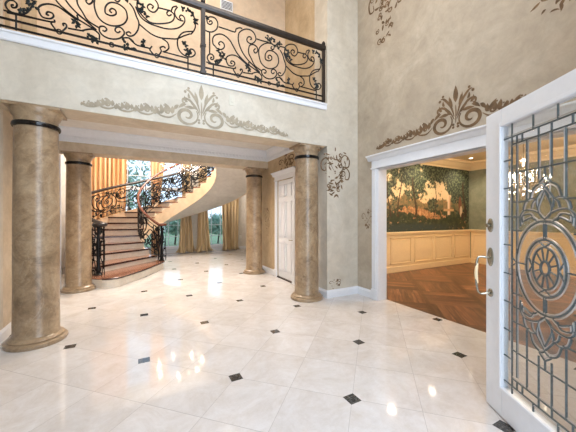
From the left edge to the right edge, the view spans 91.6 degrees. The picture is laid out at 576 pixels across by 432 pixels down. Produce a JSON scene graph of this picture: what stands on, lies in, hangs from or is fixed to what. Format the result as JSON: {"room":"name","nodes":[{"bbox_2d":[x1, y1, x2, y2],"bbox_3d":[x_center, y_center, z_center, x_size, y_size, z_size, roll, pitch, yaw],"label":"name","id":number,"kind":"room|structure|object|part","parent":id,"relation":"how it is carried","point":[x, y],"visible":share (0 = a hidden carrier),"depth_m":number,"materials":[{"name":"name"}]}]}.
{"room":"entrance foyer","nodes":[
{"label":"entrance foyer","id":0,"kind":"room"},
{"bbox_2d":[3,110,12,327],"bbox_3d":[-4.484,-0.130,4.892,0.200,3.460,2.950,0,0,-28],"label":"wall","id":1,"kind":"structure","parent":0,"point":[7,117],"depth_m":3.76,"materials":[{"name":"paint"}]},
{"bbox_2d":[0,322,10,343],"bbox_3d":[-4.280,1.522,4.746,0.022,0.155,3.400,0,0,-28],"label":"baseboard","id":2,"kind":"structure","parent":1,"relation":"attached to","point":[5,332],"depth_m":3.65,"materials":[{"name":"white paint"}]},
{"bbox_2d":[61,154,65,268],"bbox_3d":[-6.948,-1.900,8.480,0.100,7.000,5.700,0,0,-28],"label":"wall","id":3,"kind":"structure","parent":0,"point":[63,159],"depth_m":8.82,"materials":[{"name":"white paint"}]},
{"bbox_2d":[59,154,60,288],"bbox_3d":[-5.167,0.105,6.182,0.245,2.990,0.090,0,0,-28],"label":"trim","id":4,"kind":"structure","parent":3,"relation":"attached to","point":[59,154],"depth_m":6.20,"materials":[{"name":"white paint"}]},
{"bbox_2d":[3,0,284,93],"bbox_3d":[-2.643,-3.930,5.787,5.770,3.340,0.100,0,0,-28],"label":"wall","id":5,"kind":"structure","parent":0,"point":[268,12],"depth_m":5.94,"materials":[{"name":"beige paint"}]},
{"bbox_2d":[5,0,36,35],"bbox_3d":[-4.490,-3.830,4.713,0.400,3.140,0.060,0,0,-28],"label":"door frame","id":6,"kind":"structure","parent":5,"relation":"attached to","point":[33,12],"depth_m":4.73,"materials":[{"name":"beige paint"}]},
{"bbox_2d":[220,0,232,12],"bbox_3d":[-1.397,-4.810,6.372,0.280,0.220,0.038,0,0,-28],"label":"air vent","id":7,"kind":"object","parent":5,"relation":"in","point":[226,5],"visible":0.99,"depth_m":6.36,"materials":[{"name":"white metal"}]},
{"bbox_2d":[0,100,324,147],"bbox_3d":[-1.476,-1.625,4.595,4.830,0.470,0.440,0,0,-28],"label":"beam","id":8,"kind":"structure","parent":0,"point":[70,114],"depth_m":4.35,"materials":[{"name":"paint"}]},
{"bbox_2d":[59,141,267,168],"bbox_3d":[-2.811,-1.625,7.102,4.830,0.470,0.460,0,0,-28],"label":"beam","id":9,"kind":"structure","parent":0,"point":[103,151],"depth_m":6.75,"materials":[{"name":"paint"}]},
{"bbox_2d":[59,126,267,161],"bbox_3d":[-2.667,-1.720,6.833,4.830,0.280,0.150,0,0,-28],"label":"crown molding","id":10,"kind":"structure","parent":9,"relation":"attached to","point":[68,134],"depth_m":6.59,"materials":[{"name":"white paint"}]},
{"bbox_2d":[60,119,272,149],"bbox_3d":[-2.174,-2.035,5.884,5.210,0.350,3.370,0,0,-28],"label":"ceiling","id":11,"kind":"structure","parent":0,"point":[70,123],"depth_m":6.31,"materials":[{"name":"paint"}]},
{"bbox_2d":[0,0,357,329],"bbox_3d":[-1.446,-2.000,4.580,6.750,7.200,0.456,0,0,-28],"label":"wall","id":12,"kind":"structure","parent":0,"point":[28,74],"depth_m":4.85,"materials":[{"name":"paint"}]},
{"bbox_2d":[0,0,325,102],"bbox_3d":[-1.387,-2.853,4.393,4.798,1.205,0.090,0,0,-28],"label":"balcony railing","id":13,"kind":"object","parent":12,"relation":"attached to","point":[202,5],"visible":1,"depth_m":4.38,"materials":[{"name":"black metal"}]},
{"bbox_3d":[-1.341,-2.853,4.418,0.090,1.205,0.090,0,0,-28],"label":"newel post","id":14,"kind":"part","parent":13,"relation":"part of","materials":[{"name":"black metal"}]},
{"bbox_3d":[-1.391,-3.327,4.391,4.790,0.114,0.090,0,0,-28],"label":"handrail","id":15,"kind":"part","parent":13,"relation":"part of","materials":[{"name":"black metal"}]},
{"bbox_3d":[0.697,-2.850,5.502,0.076,1.200,0.076,0,0,-28],"label":"newel post","id":16,"kind":"part","parent":13,"relation":"part of","materials":[{"name":"black metal"}]},
{"bbox_2d":[0,28,326,109],"bbox_3d":[-1.362,-2.152,4.347,4.800,0.125,0.045,0,0,-28],"label":"trim","id":17,"kind":"structure","parent":12,"relation":"attached to","point":[5,34],"depth_m":3.97,"materials":[{"name":"white paint"}]},
{"bbox_2d":[326,286,357,298],"bbox_3d":[1.113,1.522,5.677,0.802,0.155,0.022,0,0,-28],"label":"baseboard","id":18,"kind":"structure","parent":12,"relation":"attached to","point":[333,293],"depth_m":5.66,"materials":[{"name":"white paint"}]},
{"bbox_2d":[144,230,222,246],"bbox_3d":[-11.730,1.825,24.173,34.000,0.150,26.300,0,0,-28],"label":"lawn","id":19,"kind":"structure","parent":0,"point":[214,238],"depth_m":21.76,"materials":[{"name":"green plant"}]},
{"bbox_2d":[126,160,150,209],"bbox_3d":[-9.412,-1.027,16.519,3.670,5.568,3.616,0,0,-28],"label":"tree","id":20,"kind":"object","parent":19,"relation":"on","point":[130,178],"visible":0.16,"depth_m":16.45,"materials":[{"name":"green plant"}]},
{"bbox_2d":[160,219,180,244],"bbox_3d":[-7.133,0.652,17.674,2.150,2.209,2.143,0,0,-1],"label":"tree","id":21,"kind":"object","parent":19,"relation":"on","point":[175,229],"visible":0.44,"depth_m":17.24,"materials":[{"name":"green plant"}]},
{"bbox_2d":[208,213,221,243],"bbox_3d":[-4.662,0.724,18.484,1.884,2.065,1.929,0,0,41],"label":"tree","id":22,"kind":"object","parent":19,"relation":"on","point":[215,218],"visible":0.48,"depth_m":18.03,"materials":[{"name":"green plant"}]},
{"bbox_2d":[149,165,244,250],"bbox_3d":[-5.194,-1.900,12.528,6.800,7.000,0.200,0,0,-28],"label":"wall","id":23,"kind":"structure","parent":0,"point":[241,218],"depth_m":13.90,"materials":[{"name":"white paint"}]},
{"bbox_2d":[126,160,150,248],"bbox_3d":[-6.456,-1.285,11.761,1.550,5.430,0.170,0,0,-28],"label":"window","id":24,"kind":"structure","parent":23,"relation":"in","point":[140,165],"depth_m":11.79,"materials":[{"name":"white paint"}]},
{"bbox_2d":[91,157,126,219],"bbox_3d":[-7.133,-1.268,11.199,1.255,5.685,0.200,0,0,-28],"label":"curtain","id":25,"kind":"object","parent":24,"relation":"hanging from","point":[105,172],"visible":0.29,"depth_m":11.16,"materials":[{"name":"orange fabric"}]},
{"bbox_2d":[150,162,164,253],"bbox_3d":[-5.528,-1.268,12.053,0.755,5.686,0.200,0,0,-28],"label":"curtain","id":26,"kind":"object","parent":24,"relation":"hanging from","point":[155,167],"visible":0.26,"depth_m":11.98,"materials":[{"name":"orange fabric"}]},
{"bbox_2d":[92,163,214,275],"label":"stair railing","id":27,"kind":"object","parent":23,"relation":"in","point":[168,247],"depth_m":10.34,"materials":[{"name":"black metal"}]},
{"bbox_3d":[-5.588,0.357,7.588,2.736,1.563,0.344,0,0,43],"label":"scroll panel","id":28,"kind":"part","parent":27,"relation":"part of","materials":[{"name":"black metal"}]},
{"bbox_3d":[-4.476,0.793,6.610,0.170,1.204,0.170,0,0,-28],"label":"newel post","id":29,"kind":"part","parent":27,"relation":"part of","materials":[{"name":"black metal"}]},
{"bbox_3d":[-6.417,-0.480,10.162,0.382,1.648,2.710,0,0,12],"label":"scroll panel","id":30,"kind":"part","parent":27,"relation":"part of","materials":[{"name":"black metal"}]},
{"bbox_3d":[-4.342,-1.618,10.021,4.411,3.727,5.773,0,0,39],"label":"handrail","id":31,"kind":"part","parent":27,"relation":"part of","materials":[{"name":"brown wood"}]},
{"bbox_3d":[-4.342,-1.043,10.021,4.411,4.877,5.773,0,0,39],"label":"stair railing","id":32,"kind":"part","parent":27,"relation":"part of","materials":[{"name":"black metal"}]},
{"bbox_3d":[-4.635,-1.410,12.197,2.700,1.719,0.399,0,0,-20],"label":"scroll panel","id":33,"kind":"part","parent":27,"relation":"part of","materials":[{"name":"black metal"}]},
{"bbox_2d":[176,164,196,252],"bbox_3d":[-4.534,-1.258,12.501,0.930,5.705,0.355,0,0,-28],"label":"curtain","id":34,"kind":"object","parent":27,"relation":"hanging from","point":[186,244],"visible":0.47,"depth_m":12.53,"materials":[{"name":"gold fabric"}]},
{"bbox_2d":[149,246,244,253],"bbox_3d":[-5.142,1.522,12.431,6.800,0.155,0.022,0,0,-28],"label":"baseboard","id":35,"kind":"structure","parent":23,"relation":"attached to","point":[240,247],"depth_m":13.27,"materials":[{"name":"white paint"}]},
{"bbox_2d":[209,170,222,246],"bbox_3d":[-3.433,-1.285,13.370,1.400,5.430,0.170,0,0,-28],"label":"window","id":36,"kind":"structure","parent":23,"relation":"in","point":[211,224],"depth_m":13.36,"materials":[{"name":"white paint"}]},
{"bbox_2d":[194,166,212,251],"bbox_3d":[-3.868,-1.258,12.863,0.901,5.705,0.329,0,0,-28],"label":"curtain","id":37,"kind":"object","parent":36,"relation":"hanging from","point":[203,238],"visible":0.28,"depth_m":12.89,"materials":[{"name":"gold fabric"}]},
{"bbox_2d":[222,199,238,249],"bbox_3d":[-2.764,-1.262,13.486,0.930,5.697,0.288,0,0,-28],"label":"curtain","id":38,"kind":"object","parent":36,"relation":"hanging from","point":[230,211],"visible":0.36,"depth_m":13.51,"materials":[{"name":"gold fabric"}]},
{"bbox_2d":[245,194,245,245],"bbox_3d":[-0.856,-1.900,11.721,0.100,7.000,5.700,0,0,-28],"label":"wall","id":39,"kind":"structure","parent":0,"point":[245,194],"depth_m":14.00,"materials":[{"name":"white paint"}]},
{"bbox_2d":[0,249,575,431],"bbox_3d":[0.337,1.650,7.882,12.800,0.100,13.600,0,0,-28],"label":"floor","id":40,"kind":"structure","parent":0,"point":[197,343],"depth_m":3.17,"materials":[{"name":"stone"}]},
{"bbox_2d":[1,99,67,352],"bbox_3d":[-3.246,0.105,3.620,0.644,2.989,0.644,0,0,-28],"label":"column","id":41,"kind":"structure","parent":40,"relation":"on","point":[35,306],"depth_m":3.44,"materials":[{"name":"stone"}]},
{"bbox_2d":[60,150,95,293],"bbox_3d":[-4.589,0.105,6.144,0.644,2.989,0.644,0,0,-28],"label":"column","id":42,"kind":"structure","parent":40,"relation":"on","point":[78,212],"depth_m":5.96,"materials":[{"name":"stone"}]},
{"bbox_2d":[92,167,245,287],"bbox_3d":[-4.232,-0.514,9.803,5.018,4.227,6.147,0,0,40],"label":"staircase","id":43,"kind":"structure","parent":40,"relation":"on","point":[127,260],"depth_m":10.01,"materials":[{"name":"brown wood"}]},
{"bbox_2d":[137,164,214,260],"bbox_3d":[-4.008,-1.147,10.146,2.251,5.084,2.758,0,0,43],"label":"stair railing","id":44,"kind":"object","parent":43,"relation":"on","point":[159,241],"visible":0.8,"depth_m":10.01,"materials":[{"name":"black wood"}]},
{"bbox_3d":[-4.707,0.195,9.183,0.342,1.938,1.744,0,0,-42],"label":"scroll panel","id":45,"kind":"part","parent":44,"relation":"part of","materials":[{"name":"black metal"}]},
{"bbox_3d":[-4.008,-1.698,10.146,2.251,3.982,2.758,0,0,43],"label":"handrail","id":46,"kind":"part","parent":44,"relation":"part of","materials":[{"name":"brown wood"}]},
{"bbox_3d":[-3.967,0.810,8.792,0.170,1.170,0.170,0,0,-28],"label":"newel post","id":47,"kind":"part","parent":44,"relation":"part of","materials":[{"name":"black metal"}]},
{"bbox_3d":[-4.688,-1.028,10.784,0.343,1.938,1.744,0,0,43],"label":"scroll panel","id":48,"kind":"part","parent":44,"relation":"part of","materials":[{"name":"black metal"}]},
{"bbox_3d":[-3.089,-2.251,10.905,1.744,1.937,0.342,0,0,38],"label":"scroll panel","id":49,"kind":"part","parent":44,"relation":"part of","materials":[{"name":"black metal"}]},
{"bbox_2d":[243,167,265,274],"bbox_3d":[-0.974,0.105,8.068,0.644,2.989,0.644,0,0,-28],"label":"column","id":50,"kind":"structure","parent":40,"relation":"on","point":[254,176],"depth_m":7.87,"materials":[{"name":"stone"}]},
{"bbox_2d":[289,143,323,302],"bbox_3d":[0.369,0.105,5.543,0.644,2.989,0.644,0,0,-28],"label":"column","id":51,"kind":"structure","parent":40,"relation":"on","point":[306,158],"depth_m":5.34,"materials":[{"name":"stone"}]},
{"bbox_2d":[262,0,314,268],"bbox_3d":[-0.053,-2.000,7.250,0.183,7.200,2.950,0,0,-28],"label":"wall","id":52,"kind":"structure","parent":0,"point":[299,14],"depth_m":6.85,"materials":[{"name":"beige paint"}]},
{"bbox_2d":[262,265,273,274],"bbox_3d":[-0.592,1.522,8.050,0.022,0.155,1.030,0,0,-28],"label":"baseboard","id":53,"kind":"structure","parent":52,"relation":"attached to","point":[267,269],"depth_m":7.96,"materials":[{"name":"white paint"}]},
{"bbox_2d":[265,146,293,161],"bbox_3d":[-0.075,-1.720,6.943,0.150,0.280,2.390,0,0,-28],"label":"crown molding","id":54,"kind":"structure","parent":52,"relation":"attached to","point":[274,152],"depth_m":7.40,"materials":[{"name":"white paint"}]},
{"bbox_2d":[271,166,294,284],"bbox_3d":[-0.123,0.210,7.071,0.115,2.780,1.280,0,0,-28],"label":"door frame","id":55,"kind":"structure","parent":52,"relation":"in","point":[289,172],"depth_m":6.96,"materials":[{"name":"white paint"}]},
{"bbox_3d":[-0.330,0.320,7.527,0.050,2.560,0.132,0,0,-28],"label":"casing","id":56,"kind":"part","parent":55,"relation":"part of","materials":[{"name":"white paint"}]},
{"bbox_3d":[-0.123,-1.130,7.071,0.115,0.100,1.280,0,0,-28],"label":"cornice","id":57,"kind":"part","parent":55,"relation":"part of","materials":[{"name":"white paint"}]},
{"bbox_2d":[277,178,292,282],"bbox_3d":[-0.062,0.325,7.104,0.115,2.550,0.880,0,0,-28],"label":"door","id":58,"kind":"structure","parent":55,"relation":"attached to","point":[285,187],"depth_m":7.12,"materials":[{"name":"white paint"}]},
{"bbox_3d":[-0.151,-0.680,7.266,0.024,0.320,0.290,0,0,-28],"label":"panel","id":59,"kind":"part","parent":58,"relation":"part of","materials":[{"name":"white paint"}]},
{"bbox_3d":[-0.151,0.060,7.266,0.024,0.920,0.290,0,0,-28],"label":"panel","id":60,"kind":"part","parent":58,"relation":"part of","materials":[{"name":"white paint"}]},
{"bbox_3d":[-0.151,1.025,7.266,0.024,0.750,0.290,0,0,-28],"label":"panel","id":61,"kind":"part","parent":58,"relation":"part of","materials":[{"name":"white paint"}]},
{"bbox_3d":[0.023,-0.680,6.939,0.024,0.320,0.290,0,0,-28],"label":"panel","id":62,"kind":"part","parent":58,"relation":"part of","materials":[{"name":"white paint"}]},
{"bbox_3d":[0.023,0.060,6.939,0.024,0.920,0.290,0,0,-28],"label":"panel","id":63,"kind":"part","parent":58,"relation":"part of","materials":[{"name":"white paint"}]},
{"bbox_3d":[0.023,1.025,6.939,0.024,0.750,0.290,0,0,-28],"label":"panel","id":64,"kind":"part","parent":58,"relation":"part of","materials":[{"name":"white paint"}]},
{"bbox_3d":[0.140,0.320,6.645,0.050,2.560,0.132,0,0,-28],"label":"casing","id":65,"kind":"part","parent":55,"relation":"part of","materials":[{"name":"white paint"}]},
{"bbox_2d":[319,287,326,297],"bbox_3d":[0.472,1.522,6.051,0.022,0.155,1.240,0,0,-28],"label":"baseboard","id":66,"kind":"object","parent":52,"relation":"attached to","point":[322,291],"visible":0.35,"depth_m":5.59,"materials":[{"name":"white paint"}]},
{"bbox_2d":[358,0,575,289],"bbox_3d":[2.545,-2.000,4.045,0.206,7.200,4.250,0,0,-28],"label":"wall","id":67,"kind":"structure","parent":0,"point":[428,69],"depth_m":4.27,"materials":[{"name":"grey paint"}]},
{"bbox_2d":[358,286,370,297],"bbox_3d":[1.551,1.522,5.684,0.022,0.155,0.378,0,0,-28],"label":"baseboard","id":68,"kind":"structure","parent":67,"relation":"attached to","point":[362,291],"depth_m":5.67,"materials":[{"name":"white paint"}]},
{"bbox_2d":[365,100,575,300],"bbox_3d":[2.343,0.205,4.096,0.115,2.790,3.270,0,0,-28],"label":"door frame","id":69,"kind":"structure","parent":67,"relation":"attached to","point":[472,138],"depth_m":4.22,"materials":[{"name":"white paint"}]},
{"bbox_3d":[1.674,0.335,5.422,0.050,2.530,0.152,0,0,-28],"label":"casing","id":70,"kind":"part","parent":69,"relation":"part of","materials":[{"name":"white paint"}]},
{"bbox_3d":[2.343,-1.140,4.096,0.115,0.100,3.270,0,0,-28],"label":"cornice","id":71,"kind":"part","parent":69,"relation":"part of","materials":[{"name":"white paint"}]},
{"bbox_2d":[453,134,575,160],"bbox_3d":[5.104,-1.950,6.001,6.150,0.100,5.800,0,0,-28],"label":"ceiling","id":72,"kind":"structure","parent":0,"point":[557,142],"depth_m":7.66,"materials":[{"name":"beige paint"}]},
{"bbox_2d":[509,144,548,194],"bbox_3d":[4.994,-1.126,5.942,0.930,1.548,0.889,0,0,-28],"label":"chandelier","id":73,"kind":"object","parent":72,"relation":"hanging from","point":[532,185],"visible":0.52,"depth_m":5.91,"materials":[{"name":"clear glass"}]},
{"bbox_2d":[470,156,575,257],"bbox_3d":[7.775,-0.150,7.422,0.100,3.500,5.600,0,0,-28],"label":"wall","id":74,"kind":"structure","parent":0,"point":[477,177],"depth_m":8.32,"materials":[{"name":"paint"}]},
{"bbox_2d":[470,144,575,170],"bbox_3d":[7.638,-1.760,7.349,0.210,0.280,5.600,0,0,-28],"label":"crown molding","id":75,"kind":"structure","parent":74,"relation":"attached to","point":[559,152],"depth_m":8.08,"materials":[{"name":"beige paint"}]},
{"bbox_2d":[471,229,575,276],"bbox_3d":[7.713,1.018,7.367,0.060,1.165,5.560,0,0,-28],"label":"wainscoting","id":76,"kind":"structure","parent":74,"relation":"attached to","point":[478,237],"depth_m":8.26,"materials":[{"name":"beige paint"}]},
{"bbox_3d":[6.632,0.980,9.416,0.024,0.760,0.787,0,0,-28],"label":"panel moulding","id":77,"kind":"part","parent":76,"relation":"part of","materials":[{"name":"beige paint"}]},
{"bbox_3d":[7.068,0.980,8.598,0.024,0.760,0.787,0,0,-28],"label":"panel moulding","id":78,"kind":"part","parent":76,"relation":"part of","materials":[{"name":"beige paint"}]},
{"bbox_3d":[7.713,0.482,7.367,0.060,0.095,5.560,0,0,-28],"label":"chair rail","id":79,"kind":"part","parent":76,"relation":"part of","materials":[{"name":"beige paint"}]},
{"bbox_3d":[7.725,1.520,7.373,0.035,0.160,5.560,0,0,-28],"label":"baseboard","id":80,"kind":"part","parent":76,"relation":"part of","materials":[{"name":"beige paint"}]},
{"bbox_3d":[7.503,0.980,7.779,0.024,0.760,0.787,0,0,-28],"label":"panel moulding","id":81,"kind":"part","parent":76,"relation":"part of","materials":[{"name":"beige paint"}]},
{"bbox_3d":[3.766,-0.150,8.517,6.150,3.500,0.100,0,0,-28],"label":"wall","id":82,"kind":"structure","parent":0,"visible":0},
{"bbox_2d":[387,164,468,231],"bbox_3d":[3.727,-0.594,8.431,5.900,2.052,0.014,0,0,-28],"label":"mural","id":83,"kind":"object","parent":82,"relation":"attached to","point":[420,197],"visible":0.64,"depth_m":8.76},
{"bbox_2d":[387,229,470,273],"bbox_3d":[3.759,1.018,8.423,6.050,1.165,0.060,0,0,-28],"label":"wainscoting","id":84,"kind":"structure","parent":82,"relation":"attached to","point":[412,250],"depth_m":8.73,"materials":[{"name":"beige paint"}]},
{"bbox_3d":[3.310,0.980,8.193,0.868,0.760,0.024,0,0,-28],"label":"panel moulding","id":85,"kind":"part","parent":84,"relation":"part of","materials":[{"name":"beige paint"}]},
{"bbox_3d":[4.200,0.980,8.667,0.868,0.760,0.024,0,0,-28],"label":"panel moulding","id":86,"kind":"part","parent":84,"relation":"part of","materials":[{"name":"beige paint"}]},
{"bbox_3d":[3.759,0.482,8.423,6.050,0.095,0.060,0,0,-28],"label":"chair rail","id":87,"kind":"part","parent":84,"relation":"part of","materials":[{"name":"beige paint"}]},
{"bbox_3d":[3.753,1.520,8.434,6.050,0.160,0.035,0,0,-28],"label":"baseboard","id":88,"kind":"part","parent":84,"relation":"part of","materials":[{"name":"beige paint"}]},
{"bbox_3d":[5.090,0.980,9.140,0.868,0.760,0.024,0,0,-28],"label":"panel moulding","id":89,"kind":"part","parent":84,"relation":"part of","materials":[{"name":"beige paint"}]},
{"bbox_3d":[5.981,0.980,9.614,0.868,0.760,0.024,0,0,-28],"label":"panel moulding","id":90,"kind":"part","parent":84,"relation":"part of","materials":[{"name":"beige paint"}]},
{"bbox_2d":[421,158,472,170],"bbox_3d":[3.794,-1.760,8.357,6.050,0.280,0.210,0,0,-28],"label":"crown molding","id":91,"kind":"structure","parent":82,"relation":"attached to","point":[452,163],"depth_m":9.21,"materials":[{"name":"beige paint"}]},
{"bbox_2d":[469,171,469,228],"bbox_3d":[6.352,-0.593,9.819,0.040,2.055,0.030,0,0,-28],"label":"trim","id":92,"kind":"structure","parent":82,"relation":"attached to","point":[469,171],"depth_m":9.80,"materials":[{"name":"beige wood"}]},
{"bbox_3d":[-3.883,-5.450,10.065,7.000,0.100,5.780,0,0,-28],"label":"ceiling","id":93,"kind":"structure","parent":0,"visible":0},
{"bbox_2d":[158,162,197,171],"bbox_3d":[-3.823,-3.475,9.973,1.570,3.850,1.533,0,0,-28],"label":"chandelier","id":94,"kind":"object","parent":93,"relation":"hanging from","point":[158,162],"visible":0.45,"depth_m":10.44,"materials":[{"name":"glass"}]},
{"bbox_3d":[0.652,-2.000,0.743,6.650,7.200,0.200,0,0,-28],"label":"wall","id":95,"kind":"structure","parent":0,"visible":0},
{"bbox_2d":[474,69,575,431],"bbox_3d":[1.646,0.364,1.840,0.176,2.446,1.147,0,0,3],"label":"door","id":96,"kind":"structure","parent":95,"relation":"in","point":[521,416],"depth_m":2.06,"materials":[{"name":"white paint"}]},
{"bbox_3d":[1.646,0.491,2.362,0.120,0.330,0.024,0,0,17],"label":"handle","id":97,"kind":"part","parent":96,"relation":"part of","materials":[{"name":"silver metal"}]},
{"bbox_3d":[1.696,0.070,2.350,0.012,0.116,0.064,0,0,3],"label":"deadbolt plate","id":98,"kind":"part","parent":96,"relation":"part of","materials":[{"name":"silver metal"}]},
{"bbox_3d":[1.696,0.335,2.350,0.012,0.156,0.068,0,0,3],"label":"handle plate","id":99,"kind":"part","parent":96,"relation":"part of","materials":[{"name":"silver metal"}]},
{"bbox_3d":[1.698,1.469,1.849,0.045,0.238,0.750,0,0,3],"label":"rail","id":100,"kind":"part","parent":96,"relation":"part of","materials":[{"name":"white paint"}]},
{"bbox_3d":[1.698,-0.787,1.849,0.045,0.145,0.750,0,0,3],"label":"rail","id":101,"kind":"part","parent":96,"relation":"part of","materials":[{"name":"white paint"}]}
]}

